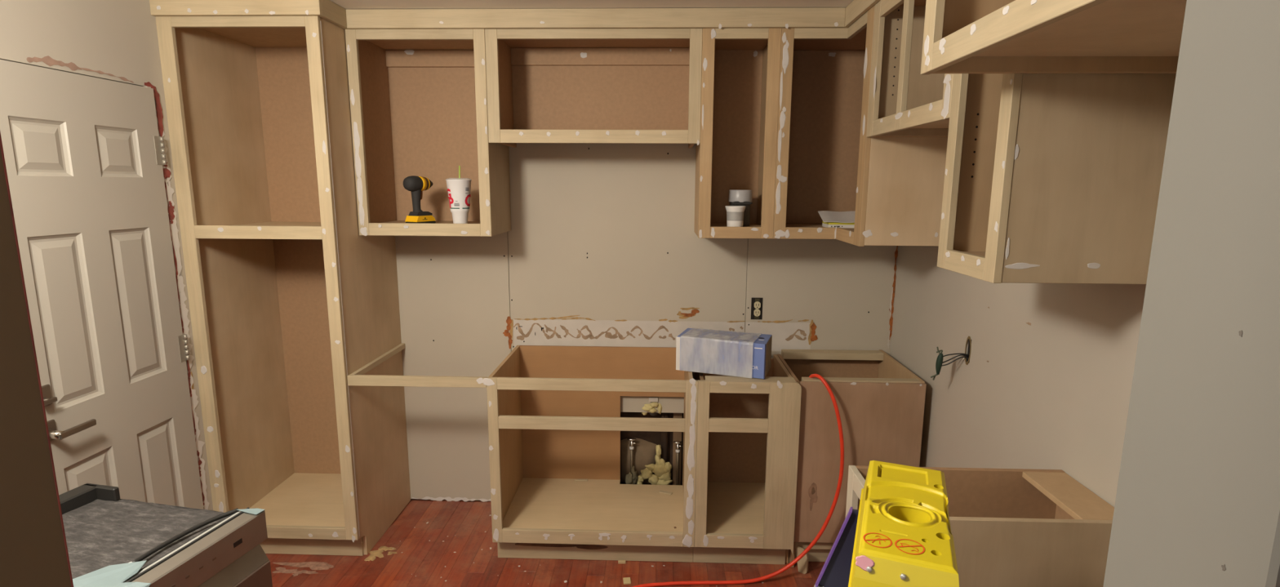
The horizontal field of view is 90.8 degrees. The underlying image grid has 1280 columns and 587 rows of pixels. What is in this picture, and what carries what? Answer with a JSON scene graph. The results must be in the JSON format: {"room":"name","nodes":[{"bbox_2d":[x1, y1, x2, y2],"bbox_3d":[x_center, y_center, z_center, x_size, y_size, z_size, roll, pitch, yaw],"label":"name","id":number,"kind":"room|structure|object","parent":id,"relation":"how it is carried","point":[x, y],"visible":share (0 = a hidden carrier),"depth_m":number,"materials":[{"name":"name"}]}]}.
{"room":"kitchen","nodes":[
{"label":"kitchen","id":0,"kind":"room"},
{"bbox_2d":[0,0,213,510],"bbox_3d":[-1.984,0.156,1.921,0.125,2.409,2.900,1,10,2],"label":"wall","id":1,"kind":"structure","parent":0,"point":[112,40],"depth_m":2.27,"materials":[{"name":"beige paint"}]},
{"bbox_2d":[0,59,204,509],"bbox_3d":[-1.888,0.269,2.283,0.102,2.040,0.698,1,10,2],"label":"door","id":2,"kind":"structure","parent":1,"relation":"in","point":[83,155],"depth_m":2.23,"materials":[{"name":"paint"}]},
{"bbox_2d":[265,498,825,586],"bbox_3d":[0.005,1.627,0.705,6.400,0.060,5.740,1,10,2],"label":"floor","id":3,"kind":"structure","parent":0,"point":[468,521],"depth_m":2.84,"materials":[{"name":"red wood"}]},
{"bbox_2d":[58,483,272,586],"bbox_3d":[-1.305,1.002,1.468,0.569,0.860,0.604,2,10,12],"label":"dishwasher","id":4,"kind":"object","parent":3,"relation":"on","point":[112,540],"visible":0.77,"depth_m":1.54,"materials":[{"name":"grey metal"}]},
{"bbox_2d":[62,498,228,578],"bbox_3d":[-1.319,0.615,1.405,0.435,0.018,0.604,2,10,12],"label":"blanket","id":5,"kind":"object","parent":4,"relation":"on","point":[100,533],"depth_m":1.56,"materials":[{"name":"grey fabric"}]},
{"bbox_2d":[155,15,410,555],"bbox_3d":[-1.569,-0.013,2.942,0.646,2.400,0.601,1,10,2],"label":"pantry cabinet","id":6,"kind":"object","parent":3,"relation":"on","point":[287,299],"visible":0.98,"depth_m":2.92,"materials":[{"name":"brown wood"}]},
{"bbox_2d":[149,0,322,16],"bbox_3d":[-1.563,-1.113,2.438,0.667,0.076,0.020,1,10,2],"label":"trim","id":7,"kind":"structure","parent":6,"relation":"attached to","point":[157,7],"depth_m":2.43,"materials":[{"name":"brown wood"}]},
{"bbox_2d":[235,221,320,226],"bbox_3d":[-1.567,-0.304,2.896,0.607,0.016,0.566,1,10,2],"label":"shelf","id":8,"kind":"object","parent":6,"relation":"attached to","point":[237,223],"depth_m":2.99,"materials":[{"name":"brown wood"}]},
{"bbox_2d":[318,0,346,28],"bbox_3d":[-1.235,-1.128,2.534,0.019,0.074,0.194,1,10,2],"label":"trim","id":9,"kind":"structure","parent":6,"relation":"attached to","point":[332,12],"depth_m":2.53,"materials":[{"name":"brown wood"}]},
{"bbox_2d":[350,342,404,374],"bbox_3d":[-1.240,0.318,3.005,0.020,0.026,0.566,1,10,2],"label":"cleat","id":10,"kind":"object","parent":6,"relation":"attached to","point":[380,359],"visible":1,"depth_m":2.99,"materials":[{"name":"brown wood"}]},
{"bbox_2d":[272,561,334,576],"bbox_3d":[-1.517,1.227,2.813,0.295,0.001,0.112,1,10,2],"label":"smear","id":11,"kind":"object","parent":3,"relation":"on","point":[313,565],"visible":1,"depth_m":2.83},
{"bbox_2d":[364,546,396,560],"bbox_3d":[-1.196,1.208,2.933,0.132,0.002,0.124,1,10,2],"label":"puddle","id":12,"kind":"object","parent":3,"relation":"on","point":[371,557],"visible":1,"depth_m":2.93,"materials":[{"name":"beige"}]},
{"bbox_2d":[392,514,764,586],"bbox_3d":[-0.274,1.197,3.023,1.782,0.002,0.675,1,10,2],"label":"crumbs","id":13,"kind":"object","parent":3,"relation":"on","point":[490,514],"visible":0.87,"depth_m":2.94,"materials":[{"name":"paper"}]},
{"bbox_2d":[486,345,697,562],"bbox_3d":[-0.198,0.744,3.024,0.898,0.893,0.573,1,10,2],"label":"base cabinet","id":14,"kind":"object","parent":3,"relation":"on","point":[553,411],"visible":1,"depth_m":3.03,"materials":[{"name":"brown wood"}]},
{"bbox_2d":[346,374,494,387],"bbox_3d":[-0.950,0.375,2.706,0.666,0.046,0.020,1,10,2],"label":"rail","id":15,"kind":"object","parent":14,"relation":"attached to","point":[353,380],"visible":1,"depth_m":2.70,"materials":[{"name":"brown wood"}]},
{"bbox_2d":[574,478,587,480],"bbox_3d":[-0.310,0.982,3.325,0.070,0.006,0.016,0,10,0],"label":"chip","id":16,"kind":"object","parent":14,"relation":"on","point":[575,479],"visible":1,"depth_m":3.32,"materials":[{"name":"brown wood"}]},
{"bbox_2d":[658,489,672,494],"bbox_3d":[0.131,1.008,3.198,0.066,0.004,0.022,5,11,23],"label":"chip","id":17,"kind":"object","parent":14,"relation":"on","point":[660,491],"visible":1,"depth_m":3.20,"materials":[{"name":"brown wood"}]},
{"bbox_2d":[617,560,625,563],"bbox_3d":[-0.082,1.220,2.868,0.034,0.012,0.012,0,10,-1],"label":"scrap","id":18,"kind":"object","parent":3,"relation":"on","point":[619,561],"visible":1,"depth_m":2.86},
{"bbox_2d":[622,577,631,584],"bbox_3d":[-0.057,1.245,2.734,0.032,0.008,0.038,-1,10,-6],"label":"scrap","id":19,"kind":"object","parent":3,"relation":"on","point":[626,580],"visible":1,"depth_m":2.73,"materials":[{"name":"beige wood"}]},
{"bbox_2d":[631,373,844,586],"bbox_3d":[0.226,0.788,2.739,1.188,0.910,0.464,-2,10,-14],"label":"air hose","id":20,"kind":"object","parent":3,"relation":"on","point":[811,545],"visible":0.87,"depth_m":2.70,"materials":[{"name":"red rubber"}]},
{"bbox_2d":[693,354,801,564],"bbox_3d":[0.468,0.753,3.003,0.434,0.890,0.572,1,10,2],"label":"base cabinet","id":21,"kind":"object","parent":3,"relation":"on","point":[748,439],"visible":0.98,"depth_m":2.77,"materials":[{"name":"brown wood"}]},
{"bbox_2d":[675,328,772,378],"bbox_3d":[0.375,0.261,2.821,0.394,0.160,0.197,4,10,19],"label":"box","id":22,"kind":"object","parent":21,"relation":"on","point":[732,353],"visible":1,"depth_m":2.75,"materials":[{"name":"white cardboard"}]},
{"bbox_2d":[795,546,808,573],"bbox_3d":[0.719,1.184,2.801,0.054,0.112,0.016,7,12,36],"label":"wood offcut","id":23,"kind":"object","parent":3,"relation":"on","point":[802,564],"visible":0.87,"depth_m":2.79,"materials":[{"name":"brown wood"}]},
{"bbox_2d":[777,349,926,567],"bbox_3d":[0.952,0.760,3.010,0.526,0.878,0.546,1,10,2],"label":"base cabinet","id":24,"kind":"object","parent":3,"relation":"on","point":[881,402],"visible":0.67,"depth_m":2.72,"materials":[{"name":"brown wood"}]},
{"bbox_2d":[813,460,959,586],"bbox_3d":[0.379,0.927,1.245,0.673,1.142,0.405,4,10,22],"label":"stepladder","id":25,"kind":"object","parent":3,"relation":"on","point":[893,539],"visible":1,"depth_m":1.06,"materials":[{"name":"yellow plastic"}]},
{"bbox_2d":[845,465,1114,586],"bbox_3d":[0.910,0.969,1.768,0.611,0.887,0.298,1,10,2],"label":"base cabinet","id":26,"kind":"object","parent":3,"relation":"on","point":[1011,527],"visible":0.56,"depth_m":1.57,"materials":[{"name":"brown wood"}]},
{"bbox_2d":[329,0,853,9],"bbox_3d":[0.018,-0.801,0.288,6.400,0.050,5.740,1,10,2],"label":"ceiling","id":27,"kind":"structure","parent":0,"point":[346,4],"depth_m":2.53,"materials":[{"name":"beige paint"}]},
{"bbox_2d":[344,7,845,29],"bbox_3d":[-0.204,-1.131,2.606,2.077,0.081,0.019,1,10,2],"label":"trim","id":28,"kind":"structure","parent":27,"relation":"attached to","point":[811,17],"depth_m":2.60,"materials":[{"name":"brown wood"}]},
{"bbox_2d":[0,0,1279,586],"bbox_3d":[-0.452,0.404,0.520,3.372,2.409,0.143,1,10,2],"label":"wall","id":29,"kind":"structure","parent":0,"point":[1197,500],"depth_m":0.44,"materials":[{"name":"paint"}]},
{"bbox_2d":[395,142,897,502],"bbox_3d":[-0.302,-0.064,3.266,3.357,2.413,0.144,1,10,2],"label":"wall","id":30,"kind":"structure","parent":0,"point":[602,246],"depth_m":3.19,"materials":[{"name":"beige paint"}]},
{"bbox_2d":[345,28,511,236],"bbox_3d":[-0.942,-0.745,2.902,0.592,0.936,0.386,1,10,2],"label":"upper cabinet","id":31,"kind":"object","parent":30,"relation":"attached to","point":[418,98],"visible":0.95,"depth_m":3.00,"materials":[{"name":"brown wood"}]},
{"bbox_2d":[403,175,435,223],"bbox_3d":[-1.004,-0.426,2.877,0.074,0.216,0.154,5,11,25],"label":"cordless drill","id":32,"kind":"object","parent":31,"relation":"on","point":[416,185],"visible":0.98,"depth_m":2.85,"materials":[{"name":"black plastic"}]},
{"bbox_2d":[445,165,471,223],"bbox_3d":[-0.819,-0.445,2.860,0.114,0.262,0.114,1,10,2],"label":"foam cup","id":33,"kind":"object","parent":31,"relation":"on","point":[459,190],"visible":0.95,"depth_m":2.83,"materials":[{"name":"white"}]},
{"bbox_2d":[453,188,468,206],"bbox_3d":[-0.798,-0.432,2.825,0.068,0.082,0.013,-4,11,-23],"label":"print","id":34,"kind":"object","parent":33,"relation":"attached to","point":[460,195],"depth_m":2.82,"materials":[{"name":"red"}]},
{"bbox_2d":[484,28,702,147],"bbox_3d":[-0.191,-0.933,2.846,0.909,0.539,0.381,1,10,2],"label":"upper cabinet","id":35,"kind":"object","parent":30,"relation":"attached to","point":[552,86],"visible":0.96,"depth_m":2.94,"materials":[{"name":"brown wood"}]},
{"bbox_2d":[625,437,637,484],"bbox_3d":[-0.045,0.910,3.374,0.070,0.282,0.044,1,10,2],"label":"shutoff valve","id":36,"kind":"object","parent":30,"relation":"attached to","point":[632,477],"visible":0.98,"depth_m":3.37,"materials":[{"name":"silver metal"}]},
{"bbox_2d":[620,437,656,483],"bbox_3d":[-0.013,0.911,3.425,0.205,0.252,0.049,1,10,2],"label":"insulation batt","id":37,"kind":"object","parent":30,"relation":"attached to","point":[644,451],"visible":0.57,"depth_m":3.41,"materials":[{"name":"paper"}]},
{"bbox_2d":[641,401,662,415],"bbox_3d":[0.063,0.603,3.301,0.109,0.081,0.043,1,10,2],"label":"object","id":38,"kind":"object","parent":30,"relation":"attached to","point":[650,407],"visible":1,"depth_m":3.29,"materials":[{"name":"yellow plastic"}]},
{"bbox_2d":[648,412,657,416],"bbox_3d":[0.071,0.622,3.334,0.044,0.048,0.034,1,10,2],"label":"drain pipe","id":39,"kind":"object","parent":30,"relation":"attached to","point":[654,413],"visible":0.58,"depth_m":3.33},
{"bbox_2d":[648,397,657,402],"bbox_3d":[0.070,0.552,3.284,0.048,0.024,0.009,1,10,2],"label":"scrap","id":40,"kind":"object","parent":30,"relation":"attached to","point":[651,399],"visible":1,"depth_m":3.28,"materials":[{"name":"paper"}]},
{"bbox_2d":[636,444,672,484],"bbox_3d":[0.079,0.922,3.385,0.194,0.239,0.058,1,10,2],"label":"foam","id":41,"kind":"object","parent":30,"relation":"attached to","point":[661,469],"visible":0.94,"depth_m":3.37,"materials":[{"name":"yellow plastic"}]},
{"bbox_2d":[660,412,668,462],"bbox_3d":[0.132,0.780,3.403,0.040,0.500,0.040,1,10,2],"label":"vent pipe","id":42,"kind":"object","parent":30,"relation":"attached to","point":[664,435],"visible":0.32,"depth_m":3.39,"materials":[{"name":"brown plastic"}]},
{"bbox_2d":[673,440,682,484],"bbox_3d":[0.201,0.907,3.366,0.048,0.252,0.026,1,10,2],"label":"shutoff valve","id":43,"kind":"object","parent":30,"relation":"attached to","point":[677,447],"visible":0.99,"depth_m":3.36,"materials":[{"name":"silver metal"}]},
{"bbox_2d":[693,27,782,238],"bbox_3d":[0.425,-0.732,2.858,0.324,0.933,0.385,1,10,2],"label":"upper cabinet","id":44,"kind":"object","parent":30,"relation":"attached to","point":[736,149],"visible":0.91,"depth_m":2.97,"materials":[{"name":"brown wood"}]},
{"bbox_2d":[724,205,745,226],"bbox_3d":[0.424,-0.344,2.815,0.091,0.092,0.091,1,10,2],"label":"plastic tub","id":45,"kind":"object","parent":44,"relation":"on","point":[735,214],"visible":0.93,"depth_m":2.79,"materials":[{"name":"white plastic"}]},
{"bbox_2d":[728,189,752,226],"bbox_3d":[0.459,-0.393,2.897,0.109,0.163,0.109,1,10,2],"label":"lidded jar","id":46,"kind":"object","parent":44,"relation":"on","point":[736,197],"visible":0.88,"depth_m":2.85,"materials":[{"name":"white plastic"}]},
{"bbox_2d":[751,297,763,319],"bbox_3d":[0.590,0.077,3.185,0.057,0.112,0.010,1,10,2],"label":"electrical outlet","id":47,"kind":"object","parent":30,"relation":"attached to","point":[756,303],"visible":1,"depth_m":3.19,"materials":[{"name":"beige plastic"}]},
{"bbox_2d":[753,309,759,316],"bbox_3d":[0.591,0.097,3.187,0.032,0.037,0.006,1,10,2],"label":"receptacle","id":48,"kind":"object","parent":47,"relation":"attached to","point":[756,312],"depth_m":3.18,"materials":[{"name":"beige plastic"}]},
{"bbox_2d":[754,301,760,308],"bbox_3d":[0.591,0.059,3.180,0.032,0.037,0.006,1,10,2],"label":"receptacle","id":49,"kind":"object","parent":47,"relation":"attached to","point":[757,304],"depth_m":3.18,"materials":[{"name":"beige plastic"}]},
{"bbox_2d":[889,245,1146,506],"bbox_3d":[1.253,0.191,1.817,0.050,2.409,2.900,1,10,2],"label":"wall","id":50,"kind":"structure","parent":0,"point":[1046,383],"depth_m":2.05,"materials":[{"name":"beige wall paint"}]},
{"bbox_2d":[773,4,947,246],"bbox_3d":[0.923,-0.698,2.681,0.682,0.934,0.717,1,10,2],"label":"upper cabinet","id":51,"kind":"object","parent":50,"relation":"attached to","point":[826,160],"visible":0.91,"depth_m":2.71,"materials":[{"name":"brown wood"}]},
{"bbox_2d":[822,221,854,228],"bbox_3d":[0.913,-0.309,2.832,0.161,0.024,0.116,1,10,2],"label":"box","id":52,"kind":"object","parent":51,"relation":"on","point":[828,224],"visible":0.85,"depth_m":2.78,"materials":[{"name":"white cardboard"}]},
{"bbox_2d":[817,210,855,222],"bbox_3d":[0.908,-0.345,2.836,0.200,0.046,0.155,1,10,2],"label":"card","id":53,"kind":"object","parent":52,"relation":"on","point":[826,215],"visible":0.73,"depth_m":2.84,"materials":[{"name":"white paper"}]},
{"bbox_2d":[866,0,953,137],"bbox_3d":[1.034,-0.778,1.952,0.412,0.528,0.685,1,10,2],"label":"upper cabinet","id":54,"kind":"object","parent":50,"relation":"attached to","point":[904,102],"visible":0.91,"depth_m":2.24,"materials":[{"name":"brown wood"}]},
{"bbox_2d":[844,0,879,27],"bbox_3d":[0.821,-1.014,1.934,0.016,0.074,1.312,1,10,2],"label":"trim","id":55,"kind":"structure","parent":54,"relation":"attached to","point":[855,10],"depth_m":2.42,"materials":[{"name":"brown wood"}]},
{"bbox_2d":[930,336,971,380],"bbox_3d":[1.199,0.252,2.420,0.142,0.190,0.041,4,10,20],"label":"electrical wires","id":56,"kind":"object","parent":50,"relation":"attached to","point":[939,362],"visible":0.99,"depth_m":2.43,"materials":[{"name":"black plastic"}]},
{"bbox_2d":[920,0,1186,75],"bbox_3d":[0.900,-0.635,0.930,0.612,0.468,0.786,1,10,2],"label":"upper cabinet","id":57,"kind":"object","parent":50,"relation":"attached to","point":[960,36],"visible":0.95,"depth_m":1.20,"materials":[{"name":"brown wood"}]},
{"bbox_2d":[937,73,1176,284],"bbox_3d":[1.017,-0.501,1.501,0.412,0.923,0.298,1,10,2],"label":"upper cabinet","id":58,"kind":"object","parent":50,"relation":"attached to","point":[1050,178],"visible":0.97,"depth_m":1.41,"materials":[{"name":"brown wood"}]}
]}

